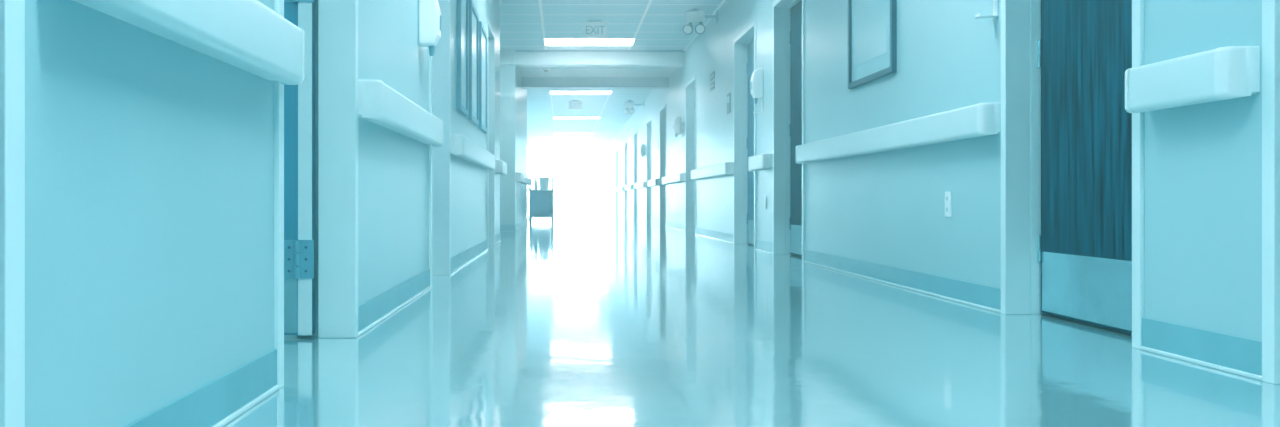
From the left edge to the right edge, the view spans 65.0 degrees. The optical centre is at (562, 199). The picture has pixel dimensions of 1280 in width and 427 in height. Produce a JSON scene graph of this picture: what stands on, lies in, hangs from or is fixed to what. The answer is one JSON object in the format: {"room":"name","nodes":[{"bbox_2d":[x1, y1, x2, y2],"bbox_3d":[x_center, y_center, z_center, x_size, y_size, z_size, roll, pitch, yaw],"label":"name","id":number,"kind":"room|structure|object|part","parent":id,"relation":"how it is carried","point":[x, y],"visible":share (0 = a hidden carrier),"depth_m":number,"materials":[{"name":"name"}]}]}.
{"room":"hospital interior","nodes":[
{"label":"hospital interior","id":0,"kind":"room"},
{"bbox_2d":[25,0,526,426],"bbox_3d":[-1.758,-0.890,7.500,2.083,2.720,25.000,0,0,0],"label":"wall","id":1,"kind":"structure","parent":0,"point":[149,156],"depth_m":1.82,"materials":[{"name":"paint"}]},
{"bbox_2d":[0,0,24,426],"bbox_3d":[-0.811,-0.618,0.797,0.212,2.176,1.028,0,0,0],"label":"trim","id":2,"kind":"structure","parent":1,"relation":"attached to","point":[12,12],"depth_m":1.28,"materials":[{"name":"paint"}]},
{"bbox_2d":[73,0,304,84],"bbox_3d":[-0.672,-0.349,1.910,0.090,0.138,1.100,0,0,0],"label":"handrail","id":3,"kind":"object","parent":1,"relation":"attached to","point":[247,35],"visible":1,"depth_m":1.91,"materials":[{"name":"plastic"}]},
{"bbox_2d":[284,0,314,334],"bbox_3d":[-1.281,-0.591,3.401,0.878,2.098,0.069,0,0,0],"label":"door","id":4,"kind":"structure","parent":1,"relation":"in","point":[299,100],"depth_m":3.38,"materials":[{"name":"blue laminate"}]},
{"bbox_3d":[-1.300,0.330,3.389,0.800,0.240,0.003,0,0,0],"label":"kick plate","id":5,"kind":"part","parent":4,"relation":"part of","materials":[{"name":"metal"}]},
{"bbox_2d":[274,0,357,387],"bbox_3d":[-0.769,-0.618,2.965,0.128,2.176,0.963,0,0,0],"label":"trim","id":6,"kind":"structure","parent":1,"relation":"attached to","point":[337,19],"depth_m":3.40,"materials":[{"name":"paint"}]},
{"bbox_2d":[124,219,527,426],"bbox_3d":[-1.651,0.420,7.500,1.899,0.100,25.000,0,0,0],"label":"baseboard","id":7,"kind":"structure","parent":1,"relation":"attached to","point":[209,404],"depth_m":2.26,"materials":[{"name":"plastic"}]},
{"bbox_2d":[358,80,443,146],"bbox_3d":[-0.672,-0.349,4.378,0.090,0.138,1.845,0,0,0],"label":"handrail","id":8,"kind":"object","parent":1,"relation":"attached to","point":[380,104],"visible":0.96,"depth_m":3.83,"materials":[{"name":"plastic"}]},
{"bbox_2d":[418,0,441,55],"bbox_3d":[-0.662,-0.880,5.000,0.109,0.320,0.110,0,0,0],"label":"dispenser","id":9,"kind":"object","parent":1,"relation":"attached to","point":[429,13],"visible":1,"depth_m":4.95,"materials":[{"name":"white plastic"}]},
{"bbox_2d":[429,0,450,286],"bbox_3d":[-0.811,-0.618,5.810,0.212,2.176,0.933,0,0,0],"label":"trim","id":10,"kind":"structure","parent":1,"relation":"attached to","point":[440,63],"depth_m":6.23,"materials":[{"name":"paint"}]},
{"bbox_2d":[457,0,468,115],"bbox_3d":[-0.703,-1.060,7.025,0.028,0.900,0.550,0,0,0],"label":"framed picture","id":11,"kind":"object","parent":1,"relation":"attached to","point":[462,5],"visible":1,"depth_m":7.01},
{"bbox_2d":[461,0,464,101],"bbox_3d":[-0.704,-1.060,7.025,0.002,0.720,0.370,0,0,0],"label":"print","id":12,"kind":"object","parent":11,"relation":"attached to","point":[462,1],"depth_m":7.04},
{"bbox_2d":[468,0,478,125],"bbox_3d":[-0.703,-1.060,7.875,0.028,0.900,0.650,0,0,0],"label":"framed picture","id":13,"kind":"object","parent":1,"relation":"attached to","point":[473,116],"visible":0.84,"depth_m":7.86},
{"bbox_2d":[472,17,475,112],"bbox_3d":[-0.704,-1.060,7.875,0.002,0.720,0.470,0,0,0],"label":"print","id":14,"kind":"object","parent":13,"relation":"attached to","point":[473,18],"depth_m":7.88},
{"bbox_2d":[451,134,495,169],"bbox_3d":[-0.672,-0.349,7.825,0.090,0.138,3.030,0,0,0],"label":"handrail","id":15,"kind":"object","parent":1,"relation":"attached to","point":[462,147],"visible":0.91,"depth_m":6.96,"materials":[{"name":"plastic"}]},
{"bbox_2d":[478,21,487,132],"bbox_3d":[-0.703,-1.060,8.800,0.028,0.900,0.700,0,0,0],"label":"framed picture","id":16,"kind":"object","parent":1,"relation":"attached to","point":[483,37],"visible":0.86,"depth_m":8.84},
{"bbox_2d":[482,37,484,121],"bbox_3d":[-0.704,-1.060,8.800,0.002,0.720,0.520,0,0,0],"label":"print","id":17,"kind":"object","parent":16,"relation":"attached to","point":[483,39],"depth_m":8.84},
{"bbox_2d":[487,18,494,248],"bbox_3d":[-0.811,-0.618,9.865,0.212,2.176,0.963,0,0,0],"label":"trim","id":18,"kind":"structure","parent":1,"relation":"attached to","point":[491,36],"depth_m":10.30,"materials":[{"name":"paint"}]},
{"bbox_2d":[495,160,506,174],"bbox_3d":[-0.672,-0.349,10.850,0.090,0.138,0.900,0,0,0],"label":"handrail","id":19,"kind":"object","parent":1,"relation":"attached to","point":[501,166],"visible":0.94,"depth_m":10.41,"materials":[{"name":"plastic"}]},
{"bbox_2d":[516,172,530,185],"bbox_3d":[-0.672,-0.349,17.500,0.090,0.138,4.800,0,0,0],"label":"handrail","id":20,"kind":"object","parent":1,"relation":"attached to","point":[520,177],"visible":0.99,"depth_m":15.95,"materials":[{"name":"plastic"}]},
{"bbox_2d":[500,49,684,67],"bbox_3d":[-0.387,-2.135,15.125,4.426,0.230,0.450,0,0,0],"label":"trim","id":21,"kind":"structure","parent":1,"relation":"attached to","point":[507,56],"depth_m":15.00,"materials":[{"name":"paint"}]},
{"bbox_2d":[521,77,668,88],"bbox_3d":[0.554,-2.095,17.350,2.543,0.310,0.300,0,0,0],"label":"trim","id":22,"kind":"structure","parent":1,"relation":"attached to","point":[525,81],"depth_m":17.20,"materials":[{"name":"paint"}]},
{"bbox_2d":[518,68,676,76],"bbox_3d":[0.554,-2.180,16.275,2.543,0.140,1.850,0,0,0],"label":"trim","id":23,"kind":"structure","parent":1,"relation":"attached to","point":[524,72],"depth_m":16.55,"materials":[{"name":"paint"}]},
{"bbox_2d":[515,50,684,86],"bbox_3d":[0.554,-2.095,16.093,2.543,0.310,2.215,0,0,0],"label":"trim","id":24,"kind":"structure","parent":1,"relation":"attached to","point":[515,50],"depth_m":14.98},
{"bbox_2d":[499,0,725,50],"bbox_3d":[0.554,-2.240,5.000,2.543,0.020,20.000,0,0,0],"label":"trim","id":25,"kind":"structure","parent":1,"relation":"attached to","point":[500,1],"depth_m":12.42,"materials":[{"name":"paint"}]},
{"bbox_2d":[500,0,722,144],"bbox_3d":[-0.500,-2.300,18.050,5.800,0.100,46.500,0,0,0],"label":"ceiling","id":26,"kind":"structure","parent":0,"point":[655,24],"depth_m":13.76,"materials":[{"name":"tile"}]},
{"bbox_2d":[555,132,593,133],"bbox_3d":[0.370,-2.240,33.500,1.290,0.020,0.640,0,0,0],"label":"recessed light","id":27,"kind":"object","parent":26,"relation":"in","point":[555,132],"visible":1,"depth_m":33.18,"materials":[{"name":"paint"}]},
{"bbox_2d":[555,133,592,133],"bbox_3d":[0.370,-2.243,33.500,1.250,0.013,0.600,0,0,0],"label":"diffuser","id":28,"kind":"object","parent":27,"relation":"attached to","point":[555,133],"depth_m":33.63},
{"bbox_3d":[0.370,-2.240,33.500,1.290,0.020,0.640,0,0,0],"label":"frame","id":29,"kind":"part","parent":27,"relation":"part of","materials":[{"name":"paint"}]},
{"bbox_2d":[569,100,581,109],"bbox_3d":[0.280,-2.140,22.500,0.310,0.220,0.060,0,0,0],"label":"exit sign","id":30,"kind":"object","parent":26,"relation":"hanging from","point":[574,104],"visible":1,"depth_m":22.48,"materials":[{"name":"white plastic"}]},
{"bbox_2d":[553,116,600,118],"bbox_3d":[0.370,-2.240,27.200,1.290,0.020,0.640,0,0,0],"label":"recessed light","id":31,"kind":"object","parent":26,"relation":"in","point":[554,117],"visible":1,"depth_m":27.10,"materials":[{"name":"paint"}]},
{"bbox_2d":[554,117,599,118],"bbox_3d":[0.370,-2.243,27.200,1.250,0.013,0.600,0,0,0],"label":"diffuser","id":32,"kind":"object","parent":31,"relation":"attached to","point":[554,117],"depth_m":27.23,"materials":[{"name":"white plastic"}]},
{"bbox_2d":[550,90,612,93],"bbox_3d":[0.370,-2.240,20.800,1.290,0.020,0.640,0,0,0],"label":"recessed light","id":33,"kind":"object","parent":26,"relation":"in","point":[551,91],"visible":1,"depth_m":20.61,"materials":[{"name":"paint"}]},
{"bbox_2d":[543,37,635,45],"bbox_3d":[0.370,-2.240,14.150,1.290,0.020,0.640,0,0,0],"label":"recessed light","id":34,"kind":"object","parent":26,"relation":"in","point":[548,41],"visible":0.99,"depth_m":14.11,"materials":[{"name":"paint"}]},
{"bbox_2d":[545,39,633,44],"bbox_3d":[0.370,-2.243,14.150,1.250,0.013,0.600,0,0,0],"label":"diffuser","id":35,"kind":"object","parent":34,"relation":"attached to","point":[547,41],"depth_m":14.13,"materials":[{"name":"white plastic"}]},
{"bbox_2d":[583,20,606,37],"bbox_3d":[0.400,-2.140,12.500,0.310,0.220,0.060,0,0,0],"label":"exit sign","id":36,"kind":"object","parent":26,"relation":"hanging from","point":[593,28],"visible":1,"depth_m":12.47,"materials":[{"name":"white plastic"}]},
{"bbox_2d":[223,211,1279,426],"bbox_3d":[-0.500,0.520,18.050,5.800,0.100,46.500,0,0,0],"label":"floor","id":37,"kind":"structure","parent":0,"point":[578,318],"depth_m":3.02,"materials":[{"name":"tile"}]},
{"bbox_2d":[529,177,553,221],"bbox_3d":[-0.460,-0.011,21.326,0.520,0.963,0.835,0,0,0],"label":"utility cart","id":38,"kind":"object","parent":37,"relation":"on","point":[540,200],"visible":0.98,"depth_m":20.97,"materials":[{"name":"metal"}]},
{"bbox_3d":[-0.690,0.077,20.950,0.032,0.535,0.032,0,0,0],"label":"post","id":39,"kind":"part","parent":38,"relation":"part of","materials":[{"name":"metal"}]},
{"bbox_2d":[534,176,537,188],"bbox_3d":[-0.580,-0.365,21.345,0.080,0.289,0.090,0,0,0],"label":"spray bottle","id":40,"kind":"object","parent":38,"relation":"on","point":[535,181],"visible":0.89,"depth_m":21.32,"materials":[{"name":"white plastic"}]},
{"bbox_2d":[529,188,553,190],"bbox_3d":[-0.460,-0.225,21.300,0.520,0.070,0.760,0,0,0],"label":"shelf","id":41,"kind":"object","parent":38,"relation":"attached to","point":[531,189],"depth_m":20.93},
{"bbox_2d":[529,216,553,217],"bbox_3d":[-0.460,0.357,21.300,0.520,0.025,0.760,0,0,0],"label":"shelf","id":42,"kind":"object","parent":38,"relation":"attached to","point":[529,216],"depth_m":20.93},
{"bbox_3d":[-0.460,-0.355,21.691,0.484,0.276,0.104,0,0,0],"label":"handle","id":43,"kind":"part","parent":38,"relation":"part of","materials":[{"name":"metal"}]},
{"bbox_2d":[539,177,549,188],"bbox_3d":[-0.400,-0.348,21.200,0.244,0.254,0.244,0,0,0],"label":"bucket","id":44,"kind":"object","parent":38,"relation":"on","point":[543,181],"visible":0.86,"depth_m":21.11,"materials":[{"name":"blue plastic"}]},
{"bbox_3d":[-0.230,0.077,20.950,0.032,0.535,0.032,0,0,0],"label":"post","id":45,"kind":"part","parent":38,"relation":"part of","materials":[{"name":"metal"}]},
{"bbox_2d":[608,0,1261,341],"bbox_3d":[1.951,-0.890,18.000,0.250,2.720,46.000,0,0,0],"label":"wall","id":46,"kind":"structure","parent":0,"point":[1203,161],"depth_m":4.80,"materials":[{"name":"paint"}]},
{"bbox_2d":[527,145,607,210],"bbox_3d":[-0.637,-0.890,40.975,4.926,2.720,0.050,0,0,0],"label":"trim","id":47,"kind":"structure","parent":46,"relation":"attached to","point":[552,154],"depth_m":40.95,"materials":[{"name":"paint"}]},
{"bbox_2d":[527,145,607,209],"bbox_3d":[-0.637,-0.890,41.020,4.926,2.720,0.040,0,0,0],"label":"window","id":48,"kind":"structure","parent":46,"relation":"in","point":[594,168],"depth_m":41.00,"materials":[{"name":"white glass"}]},
{"bbox_2d":[616,149,617,213],"bbox_3d":[1.920,-0.618,33.800,0.212,2.176,1.293,0,0,0],"label":"trim","id":49,"kind":"structure","parent":46,"relation":"attached to","point":[617,149],"depth_m":34.40,"materials":[{"name":"paint"}]},
{"bbox_2d":[615,186,624,191],"bbox_3d":[1.781,-0.338,31.300,0.090,0.138,3.600,0,0,0],"label":"handrail","id":50,"kind":"object","parent":46,"relation":"attached to","point":[621,188],"visible":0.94,"depth_m":30.77,"materials":[{"name":"plastic"}]},
{"bbox_2d":[625,140,626,215],"bbox_3d":[1.920,-0.618,28.900,0.212,2.176,1.093,0,0,0],"label":"trim","id":51,"kind":"structure","parent":46,"relation":"attached to","point":[626,140],"depth_m":29.40,"materials":[{"name":"paint"}]},
{"bbox_2d":[624,184,633,189],"bbox_3d":[1.781,-0.338,27.000,0.090,0.138,2.600,0,0,0],"label":"handrail","id":52,"kind":"object","parent":46,"relation":"attached to","point":[631,186],"visible":1,"depth_m":26.15,"materials":[{"name":"plastic"}]},
{"bbox_2d":[623,100,643,113],"bbox_3d":[1.588,-2.088,22.484,0.476,0.324,0.227,0,0,0],"label":"emergency light","id":53,"kind":"object","parent":46,"relation":"attached to","point":[629,104],"visible":1,"depth_m":22.44,"materials":[{"name":"white plastic"}]},
{"bbox_2d":[634,131,636,217],"bbox_3d":[1.920,-0.618,25.100,0.212,2.176,1.093,0,0,0],"label":"trim","id":54,"kind":"structure","parent":46,"relation":"attached to","point":[635,133],"depth_m":25.60,"materials":[{"name":"paint"}]},
{"bbox_2d":[634,181,645,188],"bbox_3d":[1.781,-0.338,23.150,0.090,0.138,2.700,0,0,0],"label":"handrail","id":55,"kind":"object","parent":46,"relation":"attached to","point":[638,185],"visible":1,"depth_m":22.45,"materials":[{"name":"plastic"}]},
{"bbox_2d":[640,144,644,157],"bbox_3d":[1.772,-1.090,22.300,0.109,0.320,0.110,0,0,0],"label":"dispenser","id":56,"kind":"object","parent":46,"relation":"attached to","point":[642,148],"visible":1,"depth_m":22.24,"materials":[{"name":"white plastic"}]},
{"bbox_2d":[646,118,650,221],"bbox_3d":[1.920,-0.618,21.200,0.212,2.176,1.093,0,0,0],"label":"trim","id":57,"kind":"structure","parent":46,"relation":"attached to","point":[648,123],"depth_m":21.70,"materials":[{"name":"paint"}]},
{"bbox_2d":[647,178,659,186],"bbox_3d":[1.781,-0.338,19.725,0.090,0.138,1.750,0,0,0],"label":"handrail","id":58,"kind":"object","parent":46,"relation":"attached to","point":[653,182],"visible":1,"depth_m":19.22,"materials":[{"name":"plastic"}]},
{"bbox_2d":[660,104,665,225],"bbox_3d":[1.920,-0.618,18.250,0.212,2.176,1.093,0,0,0],"label":"trim","id":59,"kind":"structure","parent":46,"relation":"attached to","point":[663,108],"depth_m":18.75,"materials":[{"name":"paint"}]},
{"bbox_2d":[662,173,684,184],"bbox_3d":[1.781,-0.338,16.265,0.090,0.138,2.770,0,0,0],"label":"handrail","id":60,"kind":"object","parent":46,"relation":"attached to","point":[679,177],"visible":1,"depth_m":15.74,"materials":[{"name":"plastic"}]},
{"bbox_2d":[673,116,679,136],"bbox_3d":[1.772,-1.140,15.600,0.109,0.320,0.110,0,0,0],"label":"dispenser","id":61,"kind":"object","parent":46,"relation":"attached to","point":[676,124],"visible":1,"depth_m":15.55,"materials":[{"name":"white plastic"}]},
{"bbox_2d":[685,75,695,232],"bbox_3d":[1.920,-0.618,14.275,0.212,2.176,1.143,0,0,0],"label":"trim","id":62,"kind":"structure","parent":46,"relation":"attached to","point":[690,87],"depth_m":14.80,"materials":[{"name":"paint"}]},
{"bbox_2d":[683,9,717,34],"bbox_3d":[1.618,-2.098,11.784,0.416,0.304,0.227,0,0,0],"label":"emergency light","id":63,"kind":"object","parent":46,"relation":"attached to","point":[696,15],"visible":1,"depth_m":11.74,"materials":[{"name":"white plastic"}]},
{"bbox_2d":[690,162,732,179],"bbox_3d":[1.781,-0.338,12.170,0.090,0.138,2.980,0,0,0],"label":"handrail","id":64,"kind":"object","parent":46,"relation":"attached to","point":[722,169],"visible":1,"depth_m":11.61,"materials":[{"name":"plastic"}]},
{"bbox_2d":[710,71,714,80],"bbox_3d":[1.821,-1.510,12.200,0.009,0.090,0.320,0,0,0],"label":"sign plate","id":65,"kind":"object","parent":46,"relation":"attached to","point":[712,75],"visible":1,"depth_m":12.16,"materials":[{"name":"plastic"}]},
{"bbox_2d":[710,81,714,90],"bbox_3d":[1.821,-1.390,12.200,0.009,0.090,0.320,0,0,0],"label":"sign plate","id":66,"kind":"object","parent":46,"relation":"attached to","point":[712,85],"visible":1,"depth_m":12.16,"materials":[{"name":"plastic"}]},
{"bbox_2d":[727,93,729,113],"bbox_3d":[1.821,-1.060,11.000,0.009,0.220,0.200,0,0,0],"label":"door sign","id":67,"kind":"object","parent":46,"relation":"attached to","point":[728,95],"visible":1,"depth_m":10.98,"materials":[{"name":"plastic"}]},
{"bbox_2d":[733,20,755,249],"bbox_3d":[1.920,-0.618,10.050,0.212,2.176,1.193,0,0,0],"label":"trim","id":68,"kind":"structure","parent":46,"relation":"attached to","point":[740,43],"depth_m":10.60,"materials":[{"name":"paint"}]},
{"bbox_2d":[746,40,753,244],"bbox_3d":[1.954,-0.591,10.059,0.094,2.102,1.083,0,0,0],"label":"door","id":69,"kind":"structure","parent":46,"relation":"in","point":[750,65],"depth_m":10.43,"materials":[{"name":"blue laminate"}]},
{"bbox_3d":[1.955,0.330,10.060,0.002,0.240,1.040,0,0,0],"label":"kick plate","id":70,"kind":"part","parent":69,"relation":"part of","materials":[{"name":"metal"}]},
{"bbox_2d":[750,68,763,112],"bbox_3d":[1.772,-0.997,9.150,0.109,0.406,0.110,0,0,0],"label":"dispenser","id":71,"kind":"object","parent":46,"relation":"attached to","point":[757,78],"visible":1,"depth_m":9.10,"materials":[{"name":"white plastic"}]},
{"bbox_2d":[748,153,772,170],"bbox_3d":[1.781,-0.338,9.060,0.090,0.138,0.720,0,0,0],"label":"handrail","id":72,"kind":"object","parent":46,"relation":"attached to","point":[763,161],"visible":1,"depth_m":8.80,"materials":[{"name":"plastic"}]},
{"bbox_2d":[764,196,766,208],"bbox_3d":[1.821,0.020,9.000,0.010,0.120,0.072,0,0,0],"label":"electrical outlet","id":73,"kind":"object","parent":46,"relation":"attached to","point":[765,197],"visible":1,"depth_m":8.98,"materials":[{"name":"white plastic"}]},
{"bbox_2d":[773,0,804,261],"bbox_3d":[1.920,-0.618,8.105,0.212,2.176,1.103,0,0,0],"label":"trim","id":74,"kind":"structure","parent":46,"relation":"attached to","point":[781,8],"depth_m":8.61,"materials":[{"name":"paint"}]},
{"bbox_2d":[789,0,801,255],"bbox_3d":[1.954,-0.591,8.114,0.094,2.102,0.993,0,0,0],"label":"door","id":75,"kind":"structure","parent":46,"relation":"in","point":[795,33],"depth_m":8.41,"materials":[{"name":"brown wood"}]},
{"bbox_3d":[1.955,0.330,8.115,0.002,0.240,0.950,0,0,0],"label":"kick plate","id":76,"kind":"part","parent":75,"relation":"part of","materials":[{"name":"metal"}]},
{"bbox_2d":[848,0,896,88],"bbox_3d":[1.812,-1.115,5.895,0.028,0.830,0.850,0,0,0],"label":"framed picture","id":77,"kind":"object","parent":46,"relation":"attached to","point":[872,24],"visible":1,"depth_m":5.87,"materials":[{"name":"plastic"}]},
{"bbox_2d":[855,0,886,66],"bbox_3d":[1.813,-1.115,5.895,0.002,0.580,0.600,0,0,0],"label":"print","id":78,"kind":"object","parent":77,"relation":"attached to","point":[870,15],"depth_m":5.89},
{"bbox_2d":[796,103,1000,163],"bbox_3d":[1.781,-0.338,5.825,0.090,0.138,3.350,0,0,0],"label":"handrail","id":79,"kind":"object","parent":46,"relation":"attached to","point":[981,119],"visible":1,"depth_m":4.97,"materials":[{"name":"plastic"}]},
{"bbox_2d":[607,209,1261,380],"bbox_3d":[1.819,0.420,18.000,0.014,0.100,46.000,0,0,0],"label":"baseboard","id":80,"kind":"structure","parent":46,"relation":"attached to","point":[1234,352],"depth_m":4.20,"materials":[{"name":"plastic"}]},
{"bbox_2d":[945,191,951,216],"bbox_3d":[1.821,0.020,4.730,0.010,0.120,0.072,0,0,0],"label":"electrical outlet","id":81,"kind":"object","parent":46,"relation":"attached to","point":[948,195],"visible":1,"depth_m":4.71,"materials":[{"name":"white plastic"}]},
{"bbox_2d":[975,0,998,18],"bbox_3d":[1.772,-0.972,4.215,0.109,0.406,0.110,0,0,0],"label":"dispenser","id":82,"kind":"object","parent":46,"relation":"attached to","point":[995,2],"visible":1,"depth_m":4.21,"materials":[{"name":"white plastic"}]},
{"bbox_2d":[1001,0,1143,348],"bbox_3d":[1.920,-0.618,3.645,0.212,2.176,1.003,0,0,0],"label":"trim","id":83,"kind":"structure","parent":46,"relation":"attached to","point":[1020,19],"depth_m":4.10,"materials":[{"name":"paint"}]},
{"bbox_2d":[1037,0,1131,333],"bbox_3d":[1.954,-0.591,3.654,0.094,2.102,0.893,0,0,0],"label":"door","id":84,"kind":"structure","parent":46,"relation":"in","point":[1084,49],"depth_m":3.74,"materials":[{"name":"blue wood"}]},
{"bbox_3d":[1.955,0.330,3.655,0.002,0.240,0.850,0,0,0],"label":"kick plate","id":85,"kind":"part","parent":84,"relation":"part of","materials":[{"name":"metal"}]},
{"bbox_2d":[1125,46,1259,112],"bbox_3d":[1.781,-0.338,2.870,0.090,0.138,0.500,0,0,0],"label":"handrail","id":86,"kind":"object","parent":46,"relation":"attached to","point":[1228,72],"visible":1,"depth_m":2.76,"materials":[{"name":"plastic"}]},
{"bbox_2d":[1262,0,1279,383],"bbox_3d":[1.920,-0.618,2.085,0.212,2.176,1.023,0,0,0],"label":"trim","id":87,"kind":"structure","parent":46,"relation":"attached to","point":[1270,9],"depth_m":2.56,"materials":[{"name":"paint"}]}
]}

